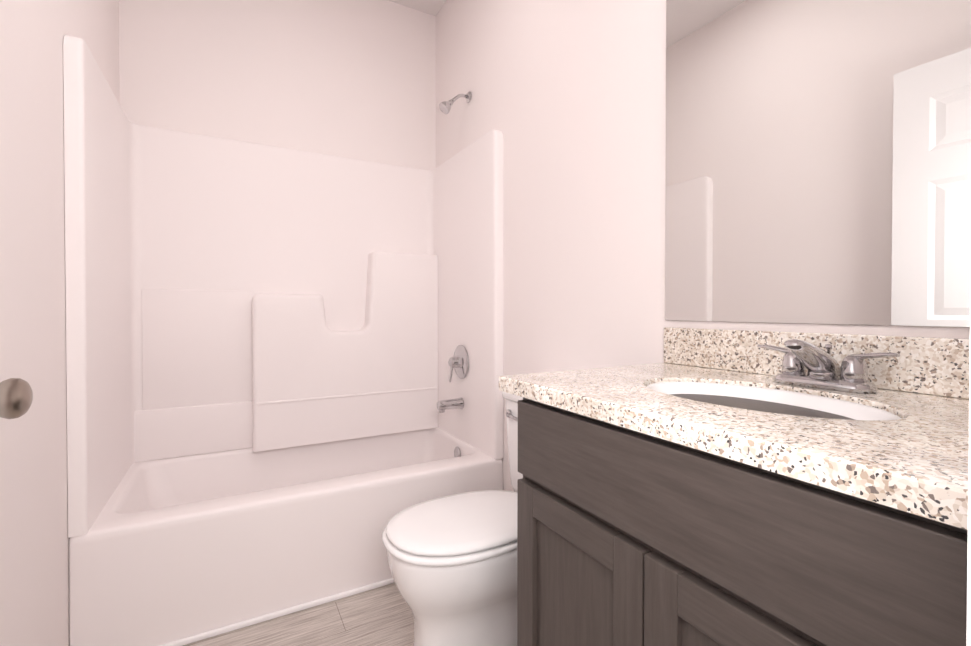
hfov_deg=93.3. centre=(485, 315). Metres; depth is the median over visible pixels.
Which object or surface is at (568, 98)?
wall
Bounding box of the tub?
[69,427,502,645]
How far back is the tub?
1.69 m
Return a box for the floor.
[183,582,413,645]
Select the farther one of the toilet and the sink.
the toilet
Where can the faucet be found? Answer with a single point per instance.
(822, 377)
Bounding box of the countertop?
[499,363,968,529]
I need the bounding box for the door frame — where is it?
[966,291,970,645]
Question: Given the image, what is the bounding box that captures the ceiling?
[388,0,446,15]
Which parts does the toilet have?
seat, lid, bowl, lever, tank lid, tank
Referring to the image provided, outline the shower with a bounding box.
[63,35,503,645]
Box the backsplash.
[664,327,969,398]
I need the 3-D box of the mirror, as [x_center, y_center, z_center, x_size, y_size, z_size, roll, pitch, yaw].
[0.705,-0.558,0.963,0.006,1.150,0.781,0,1,-29]
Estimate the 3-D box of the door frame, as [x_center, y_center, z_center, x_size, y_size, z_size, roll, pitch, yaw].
[0.358,0.035,0.256,0.020,2.120,0.120,0,1,-29]
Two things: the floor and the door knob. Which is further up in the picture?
the door knob
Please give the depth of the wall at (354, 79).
2.39 m
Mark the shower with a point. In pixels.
(283, 371)
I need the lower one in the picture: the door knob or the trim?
the trim
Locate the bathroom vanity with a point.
(711, 487)
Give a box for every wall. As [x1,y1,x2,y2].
[0,0,119,645]
[119,0,435,169]
[436,0,969,491]
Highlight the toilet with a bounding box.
[382,391,522,645]
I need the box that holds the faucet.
[757,339,899,393]
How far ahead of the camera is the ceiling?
2.67 m
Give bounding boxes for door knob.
[0,378,32,418]
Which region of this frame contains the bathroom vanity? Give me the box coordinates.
[499,327,969,645]
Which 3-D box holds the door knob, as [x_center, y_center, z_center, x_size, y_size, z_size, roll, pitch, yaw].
[-0.671,0.107,0.553,0.179,0.066,0.066,0,1,-28]
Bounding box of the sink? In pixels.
[646,382,901,419]
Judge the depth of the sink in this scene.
0.85 m
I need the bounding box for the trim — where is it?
[159,578,393,645]
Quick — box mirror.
[665,0,970,326]
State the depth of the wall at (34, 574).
1.16 m

